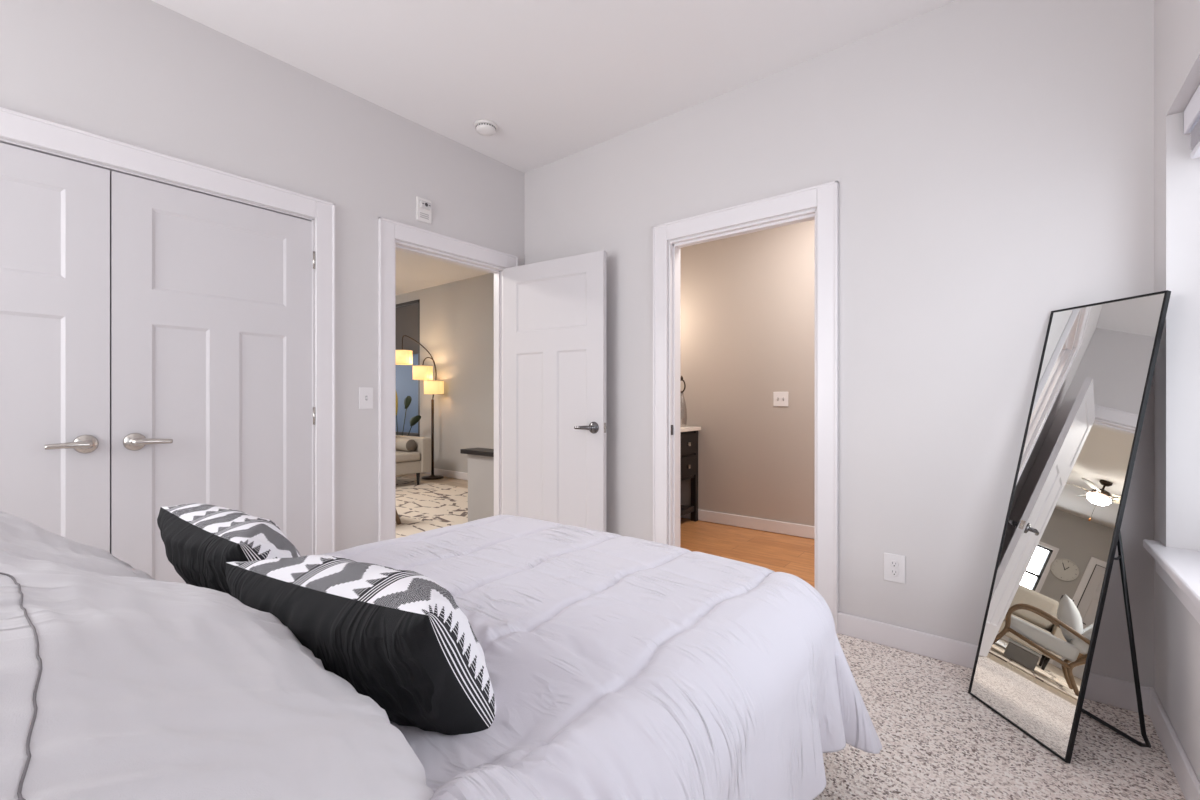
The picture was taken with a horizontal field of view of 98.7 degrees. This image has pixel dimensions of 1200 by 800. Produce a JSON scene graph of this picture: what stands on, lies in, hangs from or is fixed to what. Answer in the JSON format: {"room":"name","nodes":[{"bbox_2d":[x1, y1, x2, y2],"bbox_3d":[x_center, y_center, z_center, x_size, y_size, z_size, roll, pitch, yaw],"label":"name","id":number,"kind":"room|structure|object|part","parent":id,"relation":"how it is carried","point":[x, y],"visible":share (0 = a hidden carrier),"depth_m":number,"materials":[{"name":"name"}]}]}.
{"room":"bedroom","nodes":[
{"label":"bedroom","id":0,"kind":"room"},
{"bbox_2d":[0,0,524,554],"bbox_3d":[-1.734,-0.287,2.425,0.060,2.800,3.910,0,0,39],"label":"wall","id":1,"kind":"structure","parent":0,"point":[146,74],"depth_m":2.60,"materials":[{"name":"paint"}]},
{"bbox_2d":[0,142,109,552],"bbox_3d":[-2.209,0.088,1.768,0.100,2.030,0.776,0,0,39],"label":"door","id":2,"kind":"structure","parent":1,"relation":"in","point":[55,211],"depth_m":1.96,"materials":[{"name":"paint"}]},
{"bbox_3d":[-2.020,0.173,1.975,0.065,0.074,0.150,0,0,39],"label":"handle","id":3,"kind":"part","parent":2,"relation":"part of","materials":[{"name":"silver metal"}]},
{"bbox_2d":[0,107,334,554],"bbox_3d":[-1.963,0.034,2.072,0.024,2.158,1.744,0,0,39],"label":"trim","id":4,"kind":"structure","parent":1,"relation":"attached to","point":[14,125],"depth_m":2.59,"materials":[{"name":"paint"}]},
{"bbox_2d":[110,171,314,583],"bbox_3d":[-1.719,0.088,2.377,0.100,2.030,0.776,0,0,39],"label":"door","id":5,"kind":"structure","parent":1,"relation":"in","point":[211,297],"depth_m":2.33,"materials":[{"name":"paint"}]},
{"bbox_3d":[-1.881,0.173,2.148,0.065,0.074,0.150,0,0,39],"label":"handle","id":6,"kind":"part","parent":5,"relation":"part of","materials":[{"name":"silver metal"}]},
{"bbox_2d":[359,387,372,408],"bbox_3d":[-1.310,-0.011,2.892,0.016,0.122,0.080,0,0,39],"label":"light switch","id":7,"kind":"object","parent":1,"relation":"attached to","point":[365,393],"visible":1,"depth_m":2.89,"materials":[{"name":"white plastic"}]},
{"bbox_2d":[416,196,430,223],"bbox_3d":[-1.075,-1.167,3.166,0.038,0.144,0.100,0,0,39],"label":"fire alarm strobe","id":8,"kind":"object","parent":1,"relation":"attached to","point":[423,206],"visible":1,"depth_m":3.16,"materials":[{"name":"plastic"}]},
{"bbox_2d":[378,217,517,540],"bbox_3d":[-0.934,0.034,3.354,0.024,2.158,1.050,0,0,39],"label":"trim","id":9,"kind":"structure","parent":1,"relation":"attached to","point":[388,230],"depth_m":2.99,"materials":[{"name":"paint"}]},
{"bbox_2d":[395,241,503,537],"bbox_3d":[-0.990,0.086,3.399,0.120,2.053,0.852,0,0,39],"label":"trim","id":10,"kind":"structure","parent":1,"relation":"attached to","point":[498,272],"depth_m":3.71,"materials":[{"name":"paint"}]},
{"bbox_2d":[503,250,606,531],"bbox_3d":[-0.324,0.088,3.434,0.858,2.030,0.165,0,0,33],"label":"door","id":11,"kind":"structure","parent":1,"relation":"in","point":[554,311],"depth_m":3.39,"materials":[{"name":"paint"}]},
{"bbox_3d":[-0.088,0.173,3.224,0.150,0.074,0.065,0,0,33],"label":"handle","id":12,"kind":"part","parent":11,"relation":"part of","materials":[{"name":"silver metal"}]},
{"bbox_2d":[396,273,493,472],"bbox_3d":[-2.732,-0.287,7.953,8.420,2.800,0.120,0,0,39],"label":"wall","id":13,"kind":"structure","parent":0,"point":[457,317],"depth_m":7.29,"materials":[{"name":"paint"}]},
{"bbox_2d":[396,299,419,436],"bbox_3d":[-3.230,-0.492,8.315,1.250,2.110,0.060,0,0,39],"label":"window","id":14,"kind":"structure","parent":13,"relation":"in","point":[407,313],"depth_m":8.16,"materials":[{"name":"blue glass"}]},
{"bbox_3d":[-3.218,-0.492,8.330,1.150,2.010,0.010,0,0,39],"label":"pane","id":15,"kind":"part","parent":14,"relation":"part of","materials":[{"name":"blue glass"}]},
{"bbox_2d":[396,303,417,353],"bbox_3d":[-3.235,-1.107,8.309,1.130,0.780,0.015,0,0,39],"label":"roller shade","id":16,"kind":"object","parent":14,"relation":"attached to","point":[406,313],"depth_m":8.15,"materials":[{"name":"grey fabric"}]},
{"bbox_2d":[424,468,467,479],"bbox_3d":[-2.751,1.063,7.882,8.240,0.100,0.014,0,0,39],"label":"baseboard","id":17,"kind":"structure","parent":13,"relation":"attached to","point":[446,473],"depth_m":7.38,"materials":[{"name":"paint"}]},
{"bbox_2d":[468,454,493,521],"bbox_3d":[-0.841,0.777,4.087,0.510,0.679,0.120,0,0,39],"label":"wall","id":18,"kind":"structure","parent":0,"point":[480,468],"depth_m":4.10,"materials":[{"name":"paint"}]},
{"bbox_2d":[460,448,493,456],"bbox_3d":[-0.865,0.419,4.106,0.568,0.036,0.180,0,0,39],"label":"countertop","id":19,"kind":"structure","parent":18,"relation":"on","point":[473,451],"depth_m":4.10,"materials":[{"name":"black stone"}]},
{"bbox_2d":[151,0,956,294],"bbox_3d":[-3.059,-1.737,4.496,12.400,0.100,6.080,0,0,39],"label":"ceiling","id":20,"kind":"structure","parent":0,"point":[557,79],"depth_m":2.49,"materials":[{"name":"paint"}]},
{"bbox_2d":[474,119,496,135],"bbox_3d":[-0.702,-1.663,3.167,0.140,0.047,0.140,0,0,39],"label":"smoke detector","id":21,"kind":"object","parent":20,"relation":"attached to","point":[484,127],"visible":1,"depth_m":3.13,"materials":[{"name":"plastic"}]},
{"bbox_2d":[680,220,814,525],"bbox_3d":[1.974,-0.287,4.007,3.740,2.800,0.120,0,0,39],"label":"wall","id":22,"kind":"structure","parent":0,"point":[747,301],"depth_m":4.46,"materials":[{"name":"paint"}]},
{"bbox_2d":[680,509,814,538],"bbox_3d":[1.932,1.063,3.955,3.740,0.100,0.014,0,0,39],"label":"baseboard","id":23,"kind":"structure","parent":22,"relation":"attached to","point":[793,529],"depth_m":4.42,"materials":[{"name":"paint"}]},
{"bbox_2d":[773,392,787,406],"bbox_3d":[1.505,-0.007,4.296,0.125,0.122,0.016,0,0,39],"label":"light switch","id":24,"kind":"object","parent":22,"relation":"attached to","point":[779,398],"visible":1,"depth_m":4.30,"materials":[{"name":"white plastic"}]},
{"bbox_2d":[396,473,1184,799],"bbox_3d":[-3.066,1.138,4.566,12.300,0.050,5.780,0,0,39],"label":"floor","id":25,"kind":"structure","parent":0,"point":[939,741],"depth_m":1.68,"materials":[{"name":"carpet"}]},
{"bbox_2d":[396,392,420,475],"bbox_3d":[-2.945,0.451,7.649,1.045,1.331,0.270,0,0,39],"label":"potted plant","id":26,"kind":"object","parent":25,"relation":"on","point":[407,401],"visible":0.32,"depth_m":7.63,"materials":[{"name":"green plant"}]},
{"bbox_2d":[396,335,443,479],"bbox_3d":[-2.595,0.093,7.355,0.730,2.040,0.299,0,0,-1],"label":"arc floor lamp","id":27,"kind":"object","parent":25,"relation":"on","point":[403,357],"visible":0.91,"depth_m":7.27,"materials":[{"name":"brown metal"}]},
{"bbox_3d":[-2.820,-0.607,7.355,0.270,0.190,0.270,0,0,39],"label":"lamp shade","id":28,"kind":"part","parent":27,"relation":"part of","materials":[{"name":"fabric"}]},
{"bbox_3d":[-2.581,-0.457,7.356,0.390,0.941,0.318,0,0,39],"label":"arm","id":29,"kind":"part","parent":27,"relation":"part of","materials":[{"name":"brown metal"}]},
{"bbox_3d":[-2.530,-0.387,7.357,0.270,0.190,0.270,0,0,39],"label":"lamp shade","id":30,"kind":"part","parent":27,"relation":"part of","materials":[{"name":"fabric"}]},
{"bbox_3d":[-2.435,-0.300,7.357,0.205,0.629,0.017,0,0,0],"label":"arm","id":31,"kind":"part","parent":27,"relation":"part of","materials":[{"name":"brown metal"}]},
{"bbox_3d":[-2.370,-0.177,7.357,0.270,0.190,0.270,0,0,39],"label":"lamp shade","id":32,"kind":"part","parent":27,"relation":"part of","materials":[{"name":"fabric"}]},
{"bbox_2d":[396,476,467,537],"bbox_3d":[-2.503,1.111,5.428,3.200,0.012,2.630,0,0,39],"label":"area rug","id":33,"kind":"object","parent":25,"relation":"on","point":[425,506],"visible":0.24,"depth_m":5.35,"materials":[{"name":"beige carpet"}]},
{"bbox_2d":[396,510,400,524],"bbox_3d":[-2.300,0.689,4.475,0.688,0.848,0.858,0,0,39],"label":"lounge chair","id":34,"kind":"object","parent":33,"relation":"on","point":[398,521],"visible":0.02,"depth_m":4.57,"materials":[{"name":"brown wood"}]},
{"bbox_2d":[396,435,430,484],"bbox_3d":[-3.187,0.689,6.253,0.840,0.832,2.060,0,0,39],"label":"sofa","id":35,"kind":"object","parent":33,"relation":"on","point":[418,461],"visible":0.2,"depth_m":6.69,"materials":[{"name":"fabric"}]},
{"bbox_2d":[396,438,415,451],"bbox_3d":[-2.596,0.587,6.792,0.406,0.164,0.164,0,0,39],"label":"bolster cushion","id":36,"kind":"object","parent":35,"relation":"on","point":[402,444],"visible":0.81,"depth_m":6.68,"materials":[{"name":"fabric"}]},
{"bbox_2d":[396,450,419,461],"bbox_3d":[-2.845,0.727,6.542,0.650,0.108,0.879,0,0,39],"label":"seat cushion","id":37,"kind":"object","parent":35,"relation":"on","point":[401,456],"depth_m":6.57,"materials":[{"name":"fabric"}]},
{"bbox_3d":[-2.369,1.024,6.712,0.048,0.162,0.048,0,0,39],"label":"leg","id":38,"kind":"part","parent":35,"relation":"part of","materials":[{"name":"brown wood"}]},
{"bbox_2d":[680,426,700,520],"bbox_3d":[0.374,0.679,4.523,0.591,0.868,1.042,0,0,39],"label":"bathroom vanity","id":39,"kind":"object","parent":25,"relation":"on","point":[688,434],"visible":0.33,"depth_m":4.66,"materials":[{"name":"black wood"}]},
{"bbox_2d":[680,505,694,515],"bbox_3d":[0.362,0.998,4.540,0.551,0.050,1.032,0,0,39],"label":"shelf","id":40,"kind":"object","parent":39,"relation":"attached to","point":[684,509],"depth_m":4.67,"materials":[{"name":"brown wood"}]},
{"bbox_3d":[0.774,0.593,4.604,0.016,0.180,0.305,0,0,39],"label":"drawer","id":41,"kind":"part","parent":39,"relation":"part of","materials":[{"name":"brown wood"}]},
{"bbox_3d":[0.774,0.393,4.604,0.016,0.180,0.305,0,0,39],"label":"drawer","id":42,"kind":"part","parent":39,"relation":"part of","materials":[{"name":"brown wood"}]},
{"bbox_2d":[680,426,700,431],"bbox_3d":[0.374,0.262,4.523,0.591,0.033,1.042,0,0,39],"label":"countertop","id":43,"kind":"structure","parent":39,"relation":"on","point":[688,428],"depth_m":4.59,"materials":[{"name":"white stone"}]},
{"bbox_2d":[680,376,686,426],"bbox_3d":[0.752,0.010,4.745,0.100,0.470,0.100,0,0,39],"label":"vase","id":44,"kind":"object","parent":43,"relation":"on","point":[683,410],"visible":0.68,"depth_m":4.71,"materials":[{"name":"glass"}]},
{"bbox_3d":[0.752,-0.142,4.745,0.082,0.165,0.032,0,0,39],"label":"loop handle","id":45,"kind":"part","parent":44,"relation":"part of","materials":[{"name":"brown metal"}]},
{"bbox_3d":[0.872,0.696,4.759,0.050,0.835,0.050,0,0,39],"label":"leg","id":46,"kind":"part","parent":39,"relation":"part of","materials":[{"name":"brown wood"}]},
{"bbox_2d":[968,290,1170,763],"bbox_3d":[1.586,0.385,1.778,0.355,1.454,0.380,0,0,-5],"label":"mirror","id":47,"kind":"object","parent":25,"relation":"on","point":[1061,536],"visible":1,"depth_m":1.74,"materials":[{"name":"black metal"}]},
{"bbox_3d":[-0.543,0.943,1.084,1.295,0.340,1.970,0,0,39],"label":"bed base","id":48,"kind":"object","parent":25,"relation":"on","visible":0},
{"bbox_3d":[-0.553,0.674,1.072,1.295,0.194,1.980,0,0,39],"label":"mattress","id":49,"kind":"object","parent":48,"relation":"on","visible":0},
{"bbox_2d":[0,511,154,579],"bbox_3d":[-1.204,0.387,1.056,0.793,0.405,0.468,0,0,35],"label":"pillow sham","id":50,"kind":"object","parent":49,"relation":"on","point":[19,537],"visible":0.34,"depth_m":0.98,"materials":[{"name":"fabric"}]},
{"bbox_2d":[0,550,434,799],"bbox_3d":[-0.562,0.394,0.618,0.798,0.391,0.490,0,0,40],"label":"pillow sham","id":51,"kind":"object","parent":49,"relation":"on","point":[112,687],"visible":0.99,"depth_m":0.52,"materials":[{"name":"fabric"}]},
{"bbox_2d":[320,515,881,799],"bbox_3d":[-0.324,0.718,1.366,1.677,0.565,1.702,0,0,39],"label":"comforter","id":52,"kind":"object","parent":49,"relation":"on","point":[619,667],"visible":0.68,"depth_m":1.04,"materials":[{"name":"fabric"}]},
{"bbox_2d":[157,503,300,594],"bbox_3d":[-0.957,0.428,1.347,0.621,0.267,0.241,0,0,35],"label":"lumbar pillow","id":53,"kind":"object","parent":52,"relation":"on","point":[199,540],"visible":0.61,"depth_m":1.22,"materials":[{"name":"black fabric"}]},
{"bbox_2d":[225,555,495,734],"bbox_3d":[-0.459,0.444,0.968,0.626,0.285,0.243,0,0,34],"label":"lumbar pillow","id":54,"kind":"object","parent":52,"relation":"on","point":[401,639],"visible":0.77,"depth_m":0.82,"materials":[{"name":"black fabric"}]},
{"bbox_2d":[525,0,1153,687],"bbox_3d":[0.832,-0.287,2.756,3.525,2.800,0.060,0,0,39],"label":"wall","id":55,"kind":"structure","parent":0,"point":[991,162],"depth_m":2.23,"materials":[{"name":"paint"}]},
{"bbox_2d":[669,209,816,589],"bbox_3d":[0.774,0.086,2.841,0.842,2.053,0.120,0,0,39],"label":"trim","id":56,"kind":"structure","parent":55,"relation":"attached to","point":[674,246],"depth_m":3.06,"materials":[{"name":"paint"}]},
{"bbox_2d":[653,181,837,633],"bbox_3d":[0.729,0.034,2.785,1.040,2.158,0.024,0,0,39],"label":"trim","id":57,"kind":"structure","parent":55,"relation":"attached to","point":[824,197],"depth_m":2.51,"materials":[{"name":"paint"}]},
{"bbox_2d":[884,553,904,583],"bbox_3d":[1.323,0.756,2.317,0.085,0.125,0.010,0,0,39],"label":"wall outlet","id":58,"kind":"object","parent":55,"relation":"attached to","point":[894,564],"visible":1,"depth_m":2.31,"materials":[{"name":"white plastic"}]},
{"bbox_2d":[890,560,898,567],"bbox_3d":[1.322,0.737,2.315,0.033,0.033,0.003,0,0,39],"label":"receptacle","id":59,"kind":"object","parent":58,"relation":"attached to","point":[893,563],"depth_m":2.31,"materials":[{"name":"white plastic"}]},
{"bbox_2d":[890,569,898,575],"bbox_3d":[1.322,0.775,2.315,0.033,0.033,0.003,0,0,39],"label":"receptacle","id":60,"kind":"object","parent":58,"relation":"attached to","point":[893,572],"depth_m":2.31,"materials":[{"name":"white plastic"}]},
{"bbox_2d":[838,612,1154,714],"bbox_3d":[0.692,1.063,2.821,3.225,0.100,0.014,0,0,39],"label":"baseboard","id":61,"kind":"structure","parent":55,"relation":"attached to","point":[1119,693],"depth_m":2.20,"materials":[{"name":"paint"}]},
{"bbox_2d":[1154,0,1199,781],"bbox_3d":[0.845,-0.287,0.277,0.200,2.800,3.790,0,0,39],"label":"wall","id":62,"kind":"structure","parent":0,"point":[1176,22],"depth_m":1.65,"materials":[{"name":"paint"}]},
{"bbox_2d":[1143,539,1199,623],"bbox_3d":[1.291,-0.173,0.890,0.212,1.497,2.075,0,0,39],"label":"window sill","id":63,"kind":"structure","parent":62,"relation":"in","point":[1178,568],"depth_m":1.49,"materials":[{"name":"paint"}]},
{"bbox_2d":[1149,689,1199,799],"bbox_3d":[0.757,1.063,0.339,0.014,0.100,3.776,0,0,39],"label":"baseboard","id":64,"kind":"structure","parent":62,"relation":"attached to","point":[1186,777],"depth_m":1.54,"materials":[{"name":"paint"}]},
{"bbox_2d":[1183,85,1199,158],"bbox_3d":[1.293,-0.837,0.888,0.064,0.162,1.881,0,0,39],"label":"window blind","id":65,"kind":"object","parent":62,"relation":"attached to","point":[1191,114],"visible":1,"depth_m":1.57,"materials":[{"name":"plastic"}]},
{"bbox_3d":[1.295,-0.766,0.881,0.052,0.020,1.855,0,0,39],"label":"rail","id":66,"kind":"part","parent":65,"relation":"part of","materials":[{"name":"plastic"}]}
]}

